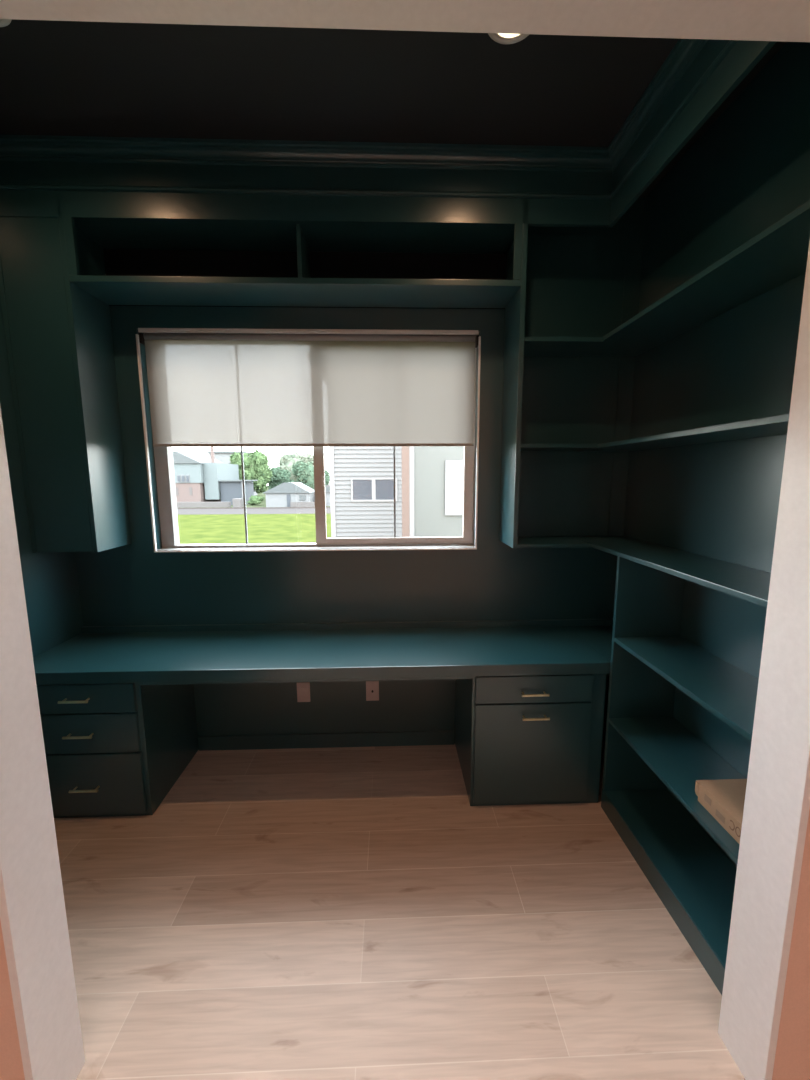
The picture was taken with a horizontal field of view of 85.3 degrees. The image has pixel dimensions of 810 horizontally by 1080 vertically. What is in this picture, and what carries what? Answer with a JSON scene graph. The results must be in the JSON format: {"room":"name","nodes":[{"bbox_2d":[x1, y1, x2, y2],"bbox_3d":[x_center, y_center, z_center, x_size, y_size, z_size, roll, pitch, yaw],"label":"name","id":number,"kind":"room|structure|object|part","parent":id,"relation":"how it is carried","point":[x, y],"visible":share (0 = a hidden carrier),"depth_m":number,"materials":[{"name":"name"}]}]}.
{"room":"office","nodes":[
{"label":"office","id":0,"kind":"room"},
{"bbox_2d":[0,296,82,657],"bbox_3d":[-1.906,-0.187,1.648,0.100,3.220,1.620,0,8,-2],"label":"wall","id":1,"kind":"structure","parent":0,"point":[50,579],"depth_m":2.23,"materials":[{"name":"teal paint"}]},
{"bbox_2d":[0,193,130,552],"bbox_3d":[-1.718,-0.772,2.239,0.320,1.646,0.293,0,8,-2],"label":"upper cabinet","id":2,"kind":"object","parent":1,"relation":"attached to","point":[59,341],"visible":0.94,"depth_m":2.13,"materials":[{"name":"teal paint"}]},
{"bbox_3d":[-1.868,-0.771,2.235,0.020,1.646,0.293,0,8,-2],"label":"panel","id":3,"kind":"part","parent":2,"relation":"part of","materials":[{"name":"teal paint"}]},
{"bbox_3d":[-1.714,-0.703,2.113,0.274,1.543,0.019,0,8,-2],"label":"door","id":4,"kind":"part","parent":2,"relation":"part of","materials":[{"name":"teal paint"}]},
{"bbox_3d":[-1.569,-0.774,2.244,0.022,1.646,0.293,0,8,-2],"label":"panel","id":5,"kind":"part","parent":2,"relation":"part of","materials":[{"name":"teal paint"}]},
{"bbox_2d":[0,39,738,199],"bbox_3d":[-0.435,-1.593,1.425,2.848,0.184,1.170,0,8,-2],"label":"trim","id":6,"kind":"structure","parent":1,"relation":"attached to","point":[27,162],"depth_m":1.98,"materials":[{"name":"teal paint"}]},
{"bbox_2d":[0,40,776,226],"bbox_3d":[-0.424,-1.542,1.444,2.868,0.291,1.191,0,8,-2],"label":"trim","id":7,"kind":"structure","parent":1,"relation":"attached to","point":[745,55],"depth_m":2.01,"materials":[{"name":"teal paint"}]},
{"bbox_2d":[75,198,644,749],"bbox_3d":[-0.301,-0.267,2.590,3.370,3.340,0.160,0,8,-2],"label":"wall","id":8,"kind":"structure","parent":0,"point":[132,584],"depth_m":2.57,"materials":[{"name":"teal paint"}]},
{"bbox_2d":[63,217,522,308],"bbox_3d":[-0.505,-1.373,2.194,2.110,0.293,0.294,0,8,-2],"label":"upper cabinet","id":9,"kind":"object","parent":8,"relation":"attached to","point":[285,272],"visible":1,"depth_m":2.22,"materials":[{"name":"teal paint"}]},
{"bbox_3d":[-0.506,-1.510,2.180,2.110,0.019,0.260,0,8,-2],"label":"panel","id":10,"kind":"part","parent":9,"relation":"part of","materials":[{"name":"teal paint"}]},
{"bbox_2d":[69,275,520,307],"bbox_3d":[-0.504,-1.241,2.207,2.110,0.027,0.281,0,8,-2],"label":"shelf","id":11,"kind":"object","parent":9,"relation":"attached to","point":[300,291],"depth_m":2.16,"materials":[{"name":"teal paint"}]},
{"bbox_3d":[-0.509,-1.383,2.336,2.110,0.273,0.010,0,8,-2],"label":"panel","id":12,"kind":"part","parent":9,"relation":"part of","materials":[{"name":"teal wood"}]},
{"bbox_2d":[297,682,309,701],"bbox_3d":[-0.615,0.922,2.662,0.078,0.125,0.010,0,8,-2],"label":"outlet cover","id":13,"kind":"object","parent":8,"relation":"attached to","point":[303,688],"visible":1,"depth_m":2.66,"materials":[{"name":"plastic"}]},
{"bbox_2d":[135,334,480,552],"bbox_3d":[-0.512,-0.547,2.529,1.857,1.213,0.148,0,8,-2],"label":"window","id":14,"kind":"structure","parent":8,"relation":"in","point":[164,465],"depth_m":2.58,"materials":[{"name":"plastic"}]},
{"bbox_2d":[138,328,478,446],"bbox_3d":[-0.512,-0.839,2.456,1.847,0.620,0.074,0,8,-2],"label":"roller shade","id":15,"kind":"object","parent":14,"relation":"attached to","point":[208,387],"visible":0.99,"depth_m":2.46,"materials":[{"name":"fabric"}]},
{"bbox_3d":[-0.512,-1.132,2.385,1.837,0.020,0.016,0,8,-2],"label":"head rail","id":16,"kind":"part","parent":15,"relation":"part of","materials":[{"name":"plastic"}]},
{"bbox_3d":[-0.509,0.049,2.587,1.847,0.007,0.072,0,8,-2],"label":"sill","id":17,"kind":"part","parent":14,"relation":"part of","materials":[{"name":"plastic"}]},
{"bbox_3d":[-0.064,-0.548,2.577,0.941,1.145,0.028,0,8,-2],"label":"sliding sash","id":18,"kind":"part","parent":14,"relation":"part of","materials":[{"name":"plastic"}]},
{"bbox_2d":[198,730,454,750],"bbox_3d":[-0.477,1.236,2.711,1.570,0.090,0.012,0,8,-2],"label":"baseboard","id":19,"kind":"structure","parent":8,"relation":"attached to","point":[446,737],"depth_m":2.70,"materials":[{"name":"teal paint"}]},
{"bbox_2d":[81,619,612,632],"bbox_3d":[-0.295,0.536,2.612,3.166,0.091,0.020,0,8,-2],"label":"backsplash","id":20,"kind":"structure","parent":8,"relation":"attached to","point":[550,622],"depth_m":2.60,"materials":[{"name":"teal paint"}]},
{"bbox_2d":[366,681,378,700],"bbox_3d":[-0.198,0.919,2.674,0.078,0.125,0.014,0,8,-2],"label":"outlet cover","id":21,"kind":"object","parent":8,"relation":"attached to","point":[372,687],"visible":0.97,"depth_m":2.67,"materials":[{"name":"plastic"}]},
{"bbox_2d":[499,201,626,547],"bbox_3d":[0.875,-0.795,2.323,0.644,1.646,0.293,0,8,-2],"label":"bookshelf","id":22,"kind":"object","parent":8,"relation":"attached to","point":[558,402],"visible":0.92,"depth_m":2.42,"materials":[{"name":"teal paint"}]},
{"bbox_3d":[0.565,-0.792,2.313,0.024,1.646,0.293,0,8,-2],"label":"panel","id":23,"kind":"part","parent":22,"relation":"part of","materials":[{"name":"teal paint"}]},
{"bbox_2d":[517,537,591,547],"bbox_3d":[0.776,0.012,2.429,0.390,0.020,0.279,0,8,-2],"label":"shelf","id":24,"kind":"object","parent":22,"relation":"attached to","point":[523,542],"depth_m":2.32,"materials":[{"name":"teal paint"}]},
{"bbox_2d":[521,444,596,450],"bbox_3d":[0.774,-0.496,2.357,0.390,0.020,0.279,0,8,-2],"label":"shelf","id":25,"kind":"object","parent":22,"relation":"attached to","point":[524,447],"depth_m":2.22,"materials":[{"name":"teal paint"}]},
{"bbox_2d":[524,337,602,356],"bbox_3d":[0.772,-1.001,2.285,0.390,0.020,0.279,0,8,-2],"label":"shelf","id":26,"kind":"object","parent":22,"relation":"attached to","point":[533,346],"depth_m":2.23,"materials":[{"name":"teal paint"}]},
{"bbox_2d":[0,19,785,197],"bbox_3d":[-0.280,-1.756,1.555,3.170,0.100,1.470,0,8,-2],"label":"ceiling","id":27,"kind":"structure","parent":0,"point":[58,78],"depth_m":1.66,"materials":[{"name":"paint"}]},
{"bbox_2d":[0,19,11,26],"bbox_3d":[-1.327,-1.666,1.354,0.176,0.014,0.176,0,8,-2],"label":"recessed light","id":28,"kind":"object","parent":27,"relation":"in","point":[3,22],"visible":0.24,"depth_m":1.42,"materials":[{"name":"plastic"}]},
{"bbox_2d":[488,33,528,43],"bbox_3d":[0.348,-1.682,1.418,0.176,0.014,0.176,0,8,-2],"label":"recessed light","id":29,"kind":"object","parent":27,"relation":"in","point":[501,38],"visible":0.26,"depth_m":1.48,"materials":[{"name":"plastic"}]},
{"bbox_2d":[54,740,744,1079],"bbox_3d":[0.075,1.770,-0.312,6.500,0.120,6.220,0,8,-2],"label":"floor","id":30,"kind":"structure","parent":0,"point":[337,913],"depth_m":1.59,"materials":[{"name":"brown wood"}]},
{"bbox_2d":[37,683,197,817],"bbox_3d":[-1.562,0.983,2.348,0.608,0.703,0.583,0,8,-2],"label":"base cabinet","id":31,"kind":"object","parent":30,"relation":"on","point":[112,749],"visible":0.72,"depth_m":2.11,"materials":[{"name":"teal paint"}]},
{"bbox_3d":[-1.532,0.746,2.039,0.130,0.012,0.037,0,8,-2],"label":"handle","id":32,"kind":"part","parent":31,"relation":"part of","materials":[{"name":"gold metal"}]},
{"bbox_3d":[-1.532,0.922,2.064,0.130,0.012,0.037,0,8,-2],"label":"handle","id":33,"kind":"part","parent":31,"relation":"part of","materials":[{"name":"gold metal"}]},
{"bbox_3d":[-1.530,1.194,2.103,0.130,0.012,0.037,0,8,-2],"label":"handle","id":34,"kind":"part","parent":31,"relation":"part of","materials":[{"name":"gold metal"}]},
{"bbox_3d":[-1.535,0.745,2.066,0.523,0.142,0.018,0,8,-2],"label":"drawer","id":35,"kind":"part","parent":31,"relation":"part of","materials":[{"name":"teal paint"}]},
{"bbox_3d":[-1.534,0.919,2.091,0.523,0.197,0.018,0,8,-2],"label":"drawer","id":36,"kind":"part","parent":31,"relation":"part of","materials":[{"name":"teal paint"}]},
{"bbox_3d":[-1.533,1.180,2.128,0.523,0.315,0.018,0,8,-2],"label":"drawer","id":37,"kind":"part","parent":31,"relation":"part of","materials":[{"name":"teal paint"}]},
{"bbox_2d":[455,674,605,805],"bbox_3d":[0.650,0.964,2.419,0.658,0.703,0.583,0,8,-2],"label":"base cabinet","id":38,"kind":"object","parent":30,"relation":"on","point":[528,739],"visible":0.88,"depth_m":2.17,"materials":[{"name":"teal paint"}]},
{"bbox_2d":[33,619,612,684],"bbox_3d":[-0.286,0.581,2.349,3.166,0.105,0.553,0,8,-2],"label":"countertop","id":39,"kind":"structure","parent":38,"relation":"on","point":[413,650],"depth_m":2.25,"materials":[{"name":"teal paint"}]},
{"bbox_3d":[0.629,1.058,2.183,0.571,0.524,0.018,0,8,-2],"label":"door","id":40,"kind":"part","parent":38,"relation":"part of","materials":[{"name":"teal paint"}]},
{"bbox_3d":[0.627,0.723,2.135,0.571,0.136,0.018,0,8,-2],"label":"drawer","id":41,"kind":"part","parent":38,"relation":"part of","materials":[{"name":"teal paint"}]},
{"bbox_3d":[0.623,0.741,2.110,0.130,0.012,0.037,0,8,-2],"label":"handle","id":42,"kind":"part","parent":38,"relation":"part of","materials":[{"name":"gold metal"}]},
{"bbox_3d":[0.631,0.861,2.128,0.130,0.012,0.037,0,8,-2],"label":"handle","id":43,"kind":"part","parent":38,"relation":"part of","materials":[{"name":"gold metal"}]},
{"bbox_2d":[570,200,809,994],"bbox_3d":[1.149,-0.080,1.843,0.320,2.928,1.462,0,8,-2],"label":"bookcase","id":44,"kind":"object","parent":30,"relation":"on","point":[648,751],"visible":0.71,"depth_m":1.84,"materials":[{"name":"teal paint"}]},
{"bbox_3d":[1.147,0.711,2.124,0.318,1.283,0.020,0,8,-2],"label":"panel","id":45,"kind":"part","parent":44,"relation":"part of","materials":[{"name":"teal paint"}]},
{"bbox_3d":[1.013,1.360,1.763,0.020,0.100,0.908,0,8,-2],"label":"board","id":46,"kind":"part","parent":44,"relation":"part of","materials":[{"name":"teal paint"}]},
{"bbox_3d":[1.150,0.088,1.870,0.318,0.020,1.428,0,8,-2],"label":"shelf","id":47,"kind":"part","parent":44,"relation":"part of","materials":[{"name":"teal paint"}]},
{"bbox_3d":[1.165,1.317,1.762,0.316,0.020,0.867,0,8,-2],"label":"shelf","id":48,"kind":"part","parent":44,"relation":"part of","materials":[{"name":"teal paint"}]},
{"bbox_3d":[1.163,0.933,1.707,0.318,0.020,0.867,0,8,-2],"label":"shelf","id":49,"kind":"part","parent":44,"relation":"part of","materials":[{"name":"teal paint"}]},
{"bbox_3d":[1.148,-0.415,1.798,0.318,0.020,1.428,0,8,-2],"label":"shelf","id":50,"kind":"part","parent":44,"relation":"part of","materials":[{"name":"teal paint"}]},
{"bbox_3d":[1.161,0.529,1.650,0.318,0.020,0.867,0,8,-2],"label":"shelf","id":51,"kind":"part","parent":44,"relation":"part of","materials":[{"name":"teal paint"}]},
{"bbox_3d":[1.146,-0.927,1.726,0.318,0.020,1.428,0,8,-2],"label":"shelf","id":52,"kind":"part","parent":44,"relation":"part of","materials":[{"name":"teal paint"}]},
{"bbox_2d":[695,779,746,844],"bbox_3d":[1.183,0.925,1.446,0.248,0.070,0.313,0,8,-2],"label":"cardboard box","id":53,"kind":"object","parent":44,"relation":"on","point":[724,799],"visible":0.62,"depth_m":1.51,"materials":[{"name":"brown cardboard"}]},
{"bbox_2d":[0,809,809,1079],"bbox_3d":[0.014,-1.273,0.777,6.500,5.600,0.075,0,8,-2],"label":"wall","id":54,"kind":"structure","parent":0,"point":[792,1056],"depth_m":1.10,"materials":[{"name":"paint"}]},
{"bbox_2d":[624,42,809,867],"bbox_3d":[1.362,-0.215,1.753,0.100,3.220,1.620,0,8,-2],"label":"wall","id":55,"kind":"structure","parent":0,"point":[749,170],"depth_m":1.80,"materials":[{"name":"teal paint"}]},
{"bbox_3d":[-0.248,-0.054,1.017,3.170,3.120,0.075,0,8,-2],"label":"wall","id":56,"kind":"structure","parent":0,"visible":0},
{"bbox_2d":[0,0,809,1079],"bbox_3d":[0.009,0.208,1.025,1.890,2.597,0.156,0,8,-2],"label":"door frame","id":57,"kind":"structure","parent":56,"relation":"in","point":[33,919],"depth_m":1.05,"materials":[{"name":"white paint"}]},
{"label":"outside","id":58,"kind":"structure","parent":0,"visible":0},
{"bbox_2d":[178,514,330,543],"bbox_3d":[-15.685,0.395,21.087,210.000,0.200,36.800,0,8,-2],"label":"ground","id":59,"kind":"structure","parent":58,"point":[205,528],"depth_m":28.19,"materials":[{"name":"green plant"}]},
{"bbox_2d":[329,446,463,537],"bbox_3d":[0.838,-2.626,13.632,6.600,7.750,5.400,0,8,-2],"label":"house","id":60,"kind":"structure","parent":59,"relation":"on","point":[361,477],"depth_m":11.42,"materials":[{"name":"white"}]},
{"bbox_3d":[-1.882,-1.493,11.425,0.120,6.150,0.165,0,8,-2],"label":"corner trim","id":61,"kind":"part","parent":60,"relation":"part of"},
{"bbox_3d":[0.174,-2.298,11.347,0.120,7.750,0.170,0,8,-2],"label":"corner trim","id":62,"kind":"part","parent":60,"relation":"part of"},
{"bbox_3d":[1.355,-1.350,11.432,0.630,1.420,0.055,0,8,-2],"label":"white panel","id":63,"kind":"part","parent":60,"relation":"part of","materials":[{"name":"white"}]},
{"bbox_2d":[402,446,409,536],"bbox_3d":[0.012,-1.671,10.495,0.180,6.750,0.180,0,8,-2],"label":"wooden post","id":64,"kind":"object","parent":59,"relation":"on","point":[405,449],"visible":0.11,"depth_m":10.49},
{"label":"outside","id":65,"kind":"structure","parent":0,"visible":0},
{"bbox_2d":[198,487,330,507],"bbox_3d":[-3.975,-13.661,119.531,320.000,0.205,144.400,0,8,-2],"label":"ground","id":66,"kind":"structure","parent":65,"point":[263,504],"depth_m":51.76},
{"bbox_2d":[177,502,230,507],"bbox_3d":[-25.019,-3.902,48.713,11.200,0.600,0.500,0,8,-2],"label":"wall","id":67,"kind":"structure","parent":66,"relation":"on","point":[179,504],"depth_m":48.55,"materials":[{"name":"concrete"}]},
{"bbox_2d":[173,447,238,501],"bbox_3d":[-26.999,-8.100,55.023,9.520,7.150,8.500,0,8,-2],"label":"house","id":68,"kind":"structure","parent":66,"relation":"on","point":[197,476],"depth_m":51.60,"materials":[{"name":"brick"}]},
{"bbox_2d":[206,451,256,494],"bbox_3d":[-30.773,-11.824,79.178,6.400,7.750,7.600,0,8,-2],"label":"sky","id":69,"kind":"structure","parent":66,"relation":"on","point":[222,456],"depth_m":75.26,"materials":[{"name":"white"}]},
{"bbox_2d":[232,498,243,506],"bbox_3d":[-18.243,-4.032,48.012,0.900,1.000,0.900,0,8,-2],"label":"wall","id":70,"kind":"structure","parent":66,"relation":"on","point":[237,502],"depth_m":47.59,"materials":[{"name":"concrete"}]},
{"bbox_2d":[219,480,257,504],"bbox_3d":[-20.688,-6.014,55.026,2.900,2.970,5.700,0,8,-2],"label":"garage","id":71,"kind":"structure","parent":66,"relation":"on","point":[230,489],"depth_m":52.62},
{"bbox_2d":[229,449,272,493],"bbox_3d":[-21.739,-9.305,62.545,5.506,7.374,6.147,0,8,-2],"label":"broadleaf tree","id":72,"kind":"object","parent":66,"relation":"on","point":[256,467],"visible":0.85,"depth_m":61.47,"materials":[{"name":"green plant"}]},
{"bbox_2d":[247,495,263,504],"bbox_3d":[-17.576,-4.670,51.903,1.966,1.271,1.708,1,8,12],"label":"shrub","id":73,"kind":"object","parent":66,"relation":"on","point":[255,500],"visible":1,"depth_m":51.43,"materials":[{"name":"green plant"}]},
{"bbox_2d":[267,466,295,490],"bbox_3d":[-20.043,-9.397,71.025,5.350,5.155,4.201,0,8,-2],"label":"broadleaf tree","id":74,"kind":"object","parent":66,"relation":"on","point":[279,476],"visible":0.54,"depth_m":69.85,"materials":[{"name":"green plant"}]},
{"bbox_2d":[264,482,314,506],"bbox_3d":[-13.024,-5.230,50.291,5.200,2.690,4.800,0,8,-2],"label":"shed","id":75,"kind":"object","parent":66,"relation":"on","point":[281,495],"visible":0.98,"depth_m":48.13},
{"bbox_3d":[-12.748,-4.331,48.184,0.400,1.400,0.080,0,8,-2],"label":"door","id":76,"kind":"part","parent":75,"relation":"part of","materials":[{"name":"white"}]},
{"bbox_2d":[278,451,313,481],"bbox_3d":[-22.474,-14.093,91.600,8.492,8.677,7.432,0,8,-2],"label":"broadleaf tree","id":77,"kind":"object","parent":66,"relation":"on","point":[287,460],"visible":0.38,"depth_m":89.75,"materials":[{"name":"green plant"}]},
{"bbox_2d":[290,502,314,506],"bbox_3d":[-11.186,-3.849,47.946,2.600,0.600,0.150,0,8,-2],"label":"fence","id":78,"kind":"object","parent":66,"relation":"on","point":[292,504],"visible":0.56,"depth_m":47.86,"materials":[{"name":"concrete"}]},
{"bbox_2d":[291,461,329,488],"bbox_3d":[-13.273,-8.320,61.843,5.470,5.555,4.705,-8,11,-44],"label":"broadleaf tree","id":79,"kind":"object","parent":66,"relation":"on","point":[304,473],"visible":0.56,"depth_m":60.08,"materials":[{"name":"green plant"}]},
{"bbox_2d":[325,485,330,505],"bbox_3d":[-8.374,-5.437,52.640,3.450,2.400,5.200,0,8,-2],"label":"house","id":80,"kind":"structure","parent":66,"relation":"on","point":[327,487],"depth_m":50.23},
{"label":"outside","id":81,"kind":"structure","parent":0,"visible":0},
{"bbox_2d":[177,508,330,514],"bbox_3d":[-16.418,-2.718,42.954,210.000,0.210,7.400,0,8,-2],"label":"road","id":82,"kind":"structure","parent":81,"point":[248,510],"depth_m":42.53,"materials":[{"name":"grey asphalt"}]},
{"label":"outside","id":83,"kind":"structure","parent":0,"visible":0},
{"bbox_2d":[177,507,330,508],"bbox_3d":[-16.557,-3.334,47.107,210.000,0.260,1.000,0,8,-2],"label":"verge","id":84,"kind":"structure","parent":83,"point":[233,507],"depth_m":47.01,"materials":[{"name":"grey concrete"}]}
]}

